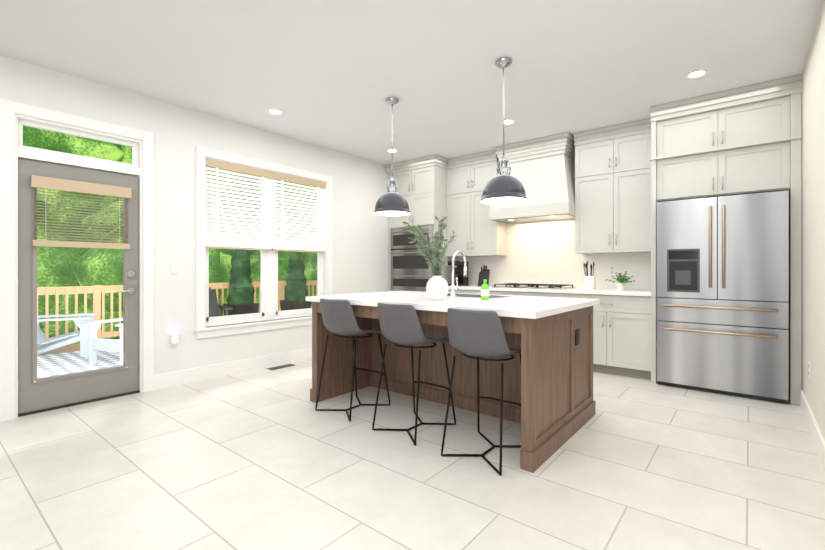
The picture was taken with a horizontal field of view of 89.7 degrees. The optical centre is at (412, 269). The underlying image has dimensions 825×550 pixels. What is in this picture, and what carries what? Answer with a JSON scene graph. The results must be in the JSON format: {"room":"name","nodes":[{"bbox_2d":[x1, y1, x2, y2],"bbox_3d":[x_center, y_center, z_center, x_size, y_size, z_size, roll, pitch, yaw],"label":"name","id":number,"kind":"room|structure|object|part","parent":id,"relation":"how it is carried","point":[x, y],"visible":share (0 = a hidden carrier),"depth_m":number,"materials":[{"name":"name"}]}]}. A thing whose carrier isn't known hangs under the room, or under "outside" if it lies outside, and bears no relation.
{"room":"kitchen","nodes":[
{"label":"kitchen","id":0,"kind":"room"},
{"bbox_2d":[0,55,387,374],"bbox_3d":[-2.999,-0.245,3.564,0.150,2.830,9.650,0,0,39],"label":"wall","id":1,"kind":"structure","parent":0,"point":[360,244],"depth_m":4.31,"materials":[{"name":"paint"}]},
{"bbox_2d":[0,98,153,420],"bbox_3d":[-2.921,-0.075,3.668,0.200,2.490,1.070,0,0,39],"label":"door frame","id":2,"kind":"structure","parent":1,"relation":"attached to","point":[15,117],"depth_m":3.46,"materials":[{"name":"white wood"}]},
{"bbox_2d":[18,158,137,413],"bbox_3d":[-2.879,0.133,3.628,0.105,2.042,0.850,0,0,39],"label":"door unit","id":3,"kind":"structure","parent":1,"relation":"in","point":[35,393],"depth_m":3.56,"materials":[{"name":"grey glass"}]},
{"bbox_2d":[30,174,131,249],"bbox_3d":[-2.859,-0.475,3.618,0.038,0.570,0.696,0,0,39],"label":"blind","id":4,"kind":"object","parent":3,"relation":"attached to","point":[42,181],"depth_m":3.59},
{"bbox_3d":[-2.660,0.120,3.862,0.060,0.220,0.140,0,0,39],"label":"handle","id":5,"kind":"part","parent":3,"relation":"part of","materials":[{"name":"silver metal"}]},
{"bbox_2d":[169,333,178,348],"bbox_3d":[-2.384,0.715,4.154,0.060,0.151,0.080,0,0,39],"label":"plug-in air freshener","id":6,"kind":"object","parent":1,"relation":"attached to","point":[173,339],"visible":1,"depth_m":4.14,"materials":[{"name":"plastic"}]},
{"bbox_2d":[171,261,179,272],"bbox_3d":[-2.391,-0.020,4.185,0.010,0.120,0.080,0,0,39],"label":"switch plate","id":7,"kind":"object","parent":1,"relation":"attached to","point":[175,267],"visible":1,"depth_m":4.18,"materials":[{"name":"plastic"}]},
{"bbox_2d":[154,347,311,389],"bbox_3d":[-1.547,1.100,5.219,0.016,0.140,3.070,0,0,39],"label":"baseboard","id":8,"kind":"structure","parent":1,"relation":"attached to","point":[170,379],"depth_m":4.59,"materials":[{"name":"white wood"}]},
{"bbox_2d":[194,146,332,338],"bbox_3d":[-1.736,-0.281,5.083,0.195,2.017,1.860,0,0,39],"label":"window unit","id":9,"kind":"structure","parent":1,"relation":"in","point":[268,247],"depth_m":4.96,"materials":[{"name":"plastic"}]},
{"bbox_2d":[0,0,822,164],"bbox_3d":[0.117,-1.685,0.936,8.300,0.050,9.800,0,0,39],"label":"ceiling","id":10,"kind":"structure","parent":0,"point":[334,75],"depth_m":3.25,"materials":[{"name":"paint"}]},
{"bbox_2d":[267,109,282,114],"bbox_3d":[-1.447,-1.657,4.372,0.170,0.004,0.170,0,0,39],"label":"recessed light","id":11,"kind":"object","parent":10,"relation":"in","point":[274,111],"visible":1,"depth_m":4.37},
{"bbox_2d":[373,97,410,215],"bbox_3d":[-0.198,-1.101,4.053,0.366,1.111,0.366,0,0,39],"label":"pendant light","id":12,"kind":"object","parent":10,"relation":"hanging from","point":[391,202],"visible":1,"depth_m":3.99,"materials":[{"name":"metal"}]},
{"bbox_2d":[480,57,526,204],"bbox_3d":[0.725,-1.101,3.302,0.366,1.111,0.366,0,0,39],"label":"pendant light","id":13,"kind":"object","parent":10,"relation":"hanging from","point":[503,186],"visible":1,"depth_m":3.25,"materials":[{"name":"metal"}]},
{"bbox_2d":[500,119,515,124],"bbox_3d":[1.074,-1.657,4.668,0.170,0.004,0.170,0,0,39],"label":"recessed light","id":14,"kind":"object","parent":10,"relation":"in","point":[509,121],"visible":0.79,"depth_m":4.66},
{"bbox_2d":[685,69,708,78],"bbox_3d":[2.415,-1.657,3.527,0.170,0.004,0.170,0,0,39],"label":"recessed light","id":15,"kind":"object","parent":10,"relation":"in","point":[696,74],"visible":1,"depth_m":3.53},
{"bbox_2d":[0,358,824,549],"bbox_3d":[0.117,1.220,0.936,8.300,0.100,9.800,0,0,39],"label":"floor","id":16,"kind":"structure","parent":0,"point":[262,459],"depth_m":2.36,"materials":[{"name":"tile"}]},
{"bbox_2d":[267,364,294,369],"bbox_3d":[-1.570,1.167,4.974,0.110,0.005,0.320,0,0,39],"label":"floor vent","id":17,"kind":"object","parent":16,"relation":"in","point":[280,367],"visible":1,"depth_m":4.98,"materials":[{"name":"brown metal"}]},
{"bbox_2d":[315,298,389,420],"bbox_3d":[-0.499,0.703,3.492,0.426,0.932,0.504,0,0,39],"label":"stool","id":18,"kind":"object","parent":16,"relation":"on","point":[338,317],"visible":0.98,"depth_m":3.32,"materials":[{"name":"grey leather"}]},
{"bbox_2d":[372,303,455,444],"bbox_3d":[0.014,0.703,3.062,0.422,0.932,0.502,0,0,39],"label":"stool","id":19,"kind":"object","parent":16,"relation":"on","point":[400,324],"visible":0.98,"depth_m":2.89,"materials":[{"name":"grey leather"}]},
{"bbox_2d":[386,162,460,291],"bbox_3d":[0.165,-0.198,6.596,0.926,2.736,0.646,0,0,39],"label":"tall cabinet","id":20,"kind":"object","parent":16,"relation":"on","point":[425,186],"depth_m":6.26,"materials":[{"name":"white wood"}]},
{"bbox_2d":[390,225,432,290],"bbox_3d":[-0.042,-0.165,6.315,0.820,0.970,0.089,0,0,39],"label":"wall oven stack","id":21,"kind":"object","parent":20,"relation":"in","point":[411,269],"visible":0.81,"depth_m":6.34,"materials":[{"name":"silver metal"}]},
{"bbox_2d":[310,303,595,472],"bbox_3d":[0.290,0.725,3.528,2.068,0.890,1.265,0,0,39],"label":"kitchen island","id":22,"kind":"object","parent":16,"relation":"on","point":[548,382],"depth_m":3.25,"materials":[{"name":"brown wood"}]},
{"bbox_2d":[306,291,599,318],"bbox_3d":[0.283,0.260,3.520,2.120,0.040,1.300,0,0,39],"label":"island countertop","id":23,"kind":"structure","parent":22,"relation":"on","point":[508,306],"depth_m":3.11,"materials":[{"name":"white stone"}]},
{"bbox_2d":[403,215,456,299],"bbox_3d":[0.140,-0.087,3.252,0.522,0.652,0.594,0,0,39],"label":"vase","id":24,"kind":"object","parent":23,"relation":"on","point":[437,287],"visible":1,"depth_m":3.20,"materials":[{"name":"white ceramic"}]},
{"bbox_2d":[450,251,466,296],"bbox_3d":[0.421,0.036,3.665,0.091,0.406,0.250,0,0,39],"label":"faucet","id":25,"kind":"object","parent":23,"relation":"on","point":[453,288],"visible":1,"depth_m":3.60,"materials":[{"name":"silver metal"}]},
{"bbox_2d":[481,279,488,299],"bbox_3d":[0.572,0.159,3.272,0.064,0.160,0.065,0,0,39],"label":"soap bottle","id":26,"kind":"object","parent":23,"relation":"on","point":[484,291],"visible":1,"depth_m":3.25,"materials":[{"name":"green plastic"}]},
{"bbox_2d":[448,290,480,293],"bbox_3d":[0.860,0.726,6.051,0.839,0.890,0.616,0,0,39],"label":"base cabinet","id":27,"kind":"object","parent":16,"relation":"on","point":[449,291],"depth_m":5.72,"materials":[{"name":"white wood"}]},
{"bbox_2d":[441,308,520,475],"bbox_3d":[0.482,0.703,2.655,0.422,0.932,0.502,0,0,39],"label":"stool","id":28,"kind":"object","parent":16,"relation":"on","point":[478,333],"visible":0.92,"depth_m":2.48,"materials":[{"name":"grey leather"}]},
{"bbox_2d":[489,290,564,297],"bbox_3d":[1.597,0.726,5.452,1.174,0.890,0.616,0,0,39],"label":"base cabinet","id":29,"kind":"object","parent":16,"relation":"on","point":[492,292],"depth_m":5.27,"materials":[{"name":"white wood"}]},
{"bbox_2d":[565,294,657,381],"bbox_3d":[2.349,0.726,4.841,0.880,0.890,0.616,0,0,39],"label":"base cabinet","id":30,"kind":"object","parent":16,"relation":"on","point":[624,327],"depth_m":4.50,"materials":[{"name":"white wood"}]},
{"bbox_2d":[448,286,656,297],"bbox_3d":[1.601,0.260,5.426,2.778,0.041,0.651,0,0,39],"label":"countertop","id":31,"kind":"structure","parent":30,"relation":"on","point":[578,289],"depth_m":4.90,"materials":[{"name":"white stone"}]},
{"bbox_2d":[448,261,467,285],"bbox_3d":[0.678,0.059,6.162,0.200,0.360,0.260,0,0,39],"label":"coffee maker","id":32,"kind":"object","parent":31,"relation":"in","point":[459,272],"visible":0.62,"depth_m":6.11,"materials":[{"name":"black plastic"}]},
{"bbox_2d":[478,265,489,285],"bbox_3d":[1.025,0.087,5.971,0.100,0.304,0.180,0,0,39],"label":"knife block","id":33,"kind":"object","parent":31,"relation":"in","point":[484,273],"visible":0.94,"depth_m":5.94,"materials":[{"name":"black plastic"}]},
{"bbox_2d":[493,283,574,289],"bbox_3d":[1.575,0.216,5.427,0.920,0.045,0.510,0,0,39],"label":"gas cooktop","id":34,"kind":"object","parent":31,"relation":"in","point":[532,286],"visible":1,"depth_m":5.33,"materials":[{"name":"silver metal"}]},
{"bbox_2d":[583,261,595,288],"bbox_3d":[2.147,0.066,5.033,0.138,0.345,0.146,0,0,39],"label":"utensil crock","id":35,"kind":"object","parent":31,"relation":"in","point":[590,282],"visible":0.98,"depth_m":4.99,"materials":[{"name":"white ceramic"}]},
{"bbox_2d":[605,271,632,289],"bbox_3d":[2.409,0.130,4.816,0.315,0.218,0.240,0,0,39],"label":"potted plant","id":36,"kind":"object","parent":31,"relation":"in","point":[620,285],"visible":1,"depth_m":4.77,"materials":[{"name":"green plant"}]},
{"bbox_2d":[657,190,788,403],"bbox_3d":[3.057,0.243,4.134,0.990,1.846,0.789,0,0,39],"label":"refrigerator","id":37,"kind":"object","parent":16,"relation":"on","point":[723,294],"visible":1,"depth_m":3.83,"materials":[{"name":"metal"}]},
{"bbox_2d":[449,154,508,253],"bbox_3d":[0.951,-0.897,6.164,0.840,1.336,0.326,0,0,39],"label":"upper cabinet","id":38,"kind":"object","parent":0,"relation":"attached to","point":[478,230],"depth_m":6.01,"materials":[{"name":"white wood"}]},
{"bbox_2d":[489,142,576,213],"bbox_3d":[1.619,-1.145,5.479,1.060,0.670,0.546,0,0,39],"label":"range hood","id":39,"kind":"object","parent":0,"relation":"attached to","point":[548,177],"depth_m":5.22,"materials":[{"name":"white wood"}]},
{"bbox_2d":[608,265,615,275],"bbox_3d":[2.464,0.010,5.125,0.080,0.120,0.009,0,0,39],"label":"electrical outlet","id":40,"kind":"structure","parent":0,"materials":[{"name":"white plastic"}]},
{"bbox_2d":[573,126,656,253],"bbox_3d":[2.439,-0.897,4.954,0.875,1.336,0.326,0,0,39],"label":"upper cabinet","id":41,"kind":"object","parent":0,"relation":"attached to","point":[607,189],"depth_m":4.81,"materials":[{"name":"white wood"}]},
{"bbox_2d":[802,0,824,439],"bbox_3d":[2.506,-0.245,2.409,0.150,2.830,4.200,0,0,39],"label":"wall","id":42,"kind":"structure","parent":0,"point":[813,222],"depth_m":2.89,"materials":[{"name":"paint"}]},
{"bbox_2d":[653,90,792,201],"bbox_3d":[3.112,-1.135,4.201,1.021,0.860,0.646,0,0,39],"label":"upper cabinet","id":43,"kind":"object","parent":42,"relation":"attached to","point":[741,146],"depth_m":3.91,"materials":[{"name":"white wood"}]},
{"bbox_2d":[808,361,809,378],"bbox_3d":[2.973,0.750,3.112,0.009,0.120,0.080,0,0,39],"label":"outlet","id":44,"kind":"object","parent":42,"relation":"attached to","point":[809,369],"visible":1,"depth_m":3.09,"materials":[{"name":"white plastic"}]},
{"bbox_2d":[800,390,824,472],"bbox_3d":[2.220,1.100,2.190,0.016,0.140,3.500,0,0,39],"label":"baseboard","id":45,"kind":"structure","parent":42,"relation":"attached to","point":[818,440],"depth_m":2.80,"materials":[{"name":"white wood"}]},
{"label":"outside","id":46,"kind":"structure","parent":0,"visible":0},
{"bbox_2d":[38,339,119,354],"bbox_3d":[-3.357,1.330,6.659,4.290,0.121,13.000,0,0,39],"label":"deck","id":47,"kind":"object","parent":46,"point":[66,347],"depth_m":6.59,"materials":[{"name":"brown wood"}]},
{"bbox_2d":[37,350,119,377],"bbox_3d":[-4.127,1.265,5.545,2.860,0.008,3.160,0,0,39],"label":"rug","id":48,"kind":"object","parent":47,"relation":"on","point":[53,367],"depth_m":5.63,"materials":[{"name":"white fabric"}]},
{"bbox_2d":[37,313,97,355],"bbox_3d":[-5.279,0.786,6.110,0.952,0.949,0.760,0,0,-31],"label":"chair","id":49,"kind":"object","parent":48,"relation":"on","point":[67,339],"depth_m":6.04,"materials":[{"name":"white wood"}]},
{"bbox_2d":[81,318,122,365],"bbox_3d":[-3.858,0.786,5.799,0.760,0.949,0.952,0,0,19],"label":"chair","id":50,"kind":"object","parent":48,"relation":"on","point":[115,346],"depth_m":5.46,"materials":[{"name":"white wood"}]},
{"bbox_2d":[209,287,232,316],"bbox_3d":[-3.807,0.786,7.664,0.760,0.949,0.952,0,0,-32],"label":"chair","id":51,"kind":"object","parent":48,"relation":"on","point":[212,309],"depth_m":7.99,"materials":[{"name":"grey"}]},
{"bbox_2d":[37,280,316,344],"bbox_3d":[-4.921,0.769,7.929,0.140,0.999,13.000,0,0,39],"label":"railing","id":52,"kind":"object","parent":47,"relation":"on","point":[96,297],"depth_m":7.21,"materials":[{"name":"brown wood"}]},
{"bbox_2d":[223,225,258,314],"bbox_3d":[-3.612,0.150,8.733,0.543,2.238,0.533,0,0,39],"label":"arborvitae","id":53,"kind":"object","parent":47,"relation":"on","point":[235,306],"depth_m":8.57,"materials":[{"name":"green plant"}]},
{"bbox_2d":[280,233,310,310],"bbox_3d":[-2.738,0.153,9.775,0.585,2.231,0.538,0,0,39],"label":"arborvitae","id":54,"kind":"object","parent":47,"relation":"on","point":[295,299],"depth_m":9.61,"materials":[{"name":"green plant"}]},
{"bbox_3d":[-11.146,7.270,29.096,35.000,0.200,100.000,0,0,39],"label":"lawn","id":55,"kind":"structure","parent":46,"visible":0},
{"bbox_2d":[37,200,52,330],"bbox_3d":[-12.689,2.200,9.499,7.784,9.839,8.188,0,0,39],"label":"tree","id":56,"kind":"object","parent":55,"relation":"on","point":[39,260],"depth_m":10.49,"materials":[{"name":"green plant"}]},
{"bbox_2d":[23,126,124,334],"bbox_3d":[-11.292,-0.003,13.253,6.990,14.246,6.794,0,0,39],"label":"tree","id":57,"kind":"object","parent":55,"relation":"on","point":[54,141],"visible":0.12,"depth_m":11.48,"materials":[{"name":"green plant"}]},
{"bbox_2d":[37,188,118,346],"bbox_3d":[-12.282,2.089,13.329,8.804,10.062,6.320,0,0,39],"label":"tree","id":58,"kind":"object","parent":55,"relation":"on","point":[71,262],"depth_m":11.28,"materials":[{"name":"green plant"}]},
{"bbox_2d":[116,145,131,338],"bbox_3d":[-11.155,0.418,15.182,7.700,13.403,6.612,0,0,39],"label":"tree","id":59,"kind":"object","parent":55,"relation":"on","point":[127,151],"depth_m":14.15,"materials":[{"name":"green plant"}]},
{"bbox_2d":[71,166,315,315],"bbox_3d":[-7.197,1.489,14.383,6.479,11.262,8.029,0,0,39],"label":"tree","id":60,"kind":"object","parent":55,"relation":"on","point":[86,260],"depth_m":11.98,"materials":[{"name":"green plant"}]},
{"bbox_2d":[287,182,316,202],"bbox_3d":[-5.332,0.937,21.127,6.855,12.365,8.113,0,0,39],"label":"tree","id":61,"kind":"object","parent":55,"relation":"on","point":[299,190],"depth_m":17.94,"materials":[{"name":"green plant"}]},
{"bbox_2d":[290,193,316,306],"bbox_3d":[-3.485,2.010,18.875,7.077,10.219,6.698,0,0,39],"label":"tree","id":62,"kind":"object","parent":55,"relation":"on","point":[308,266],"depth_m":16.74,"materials":[{"name":"green plant"}]}
]}

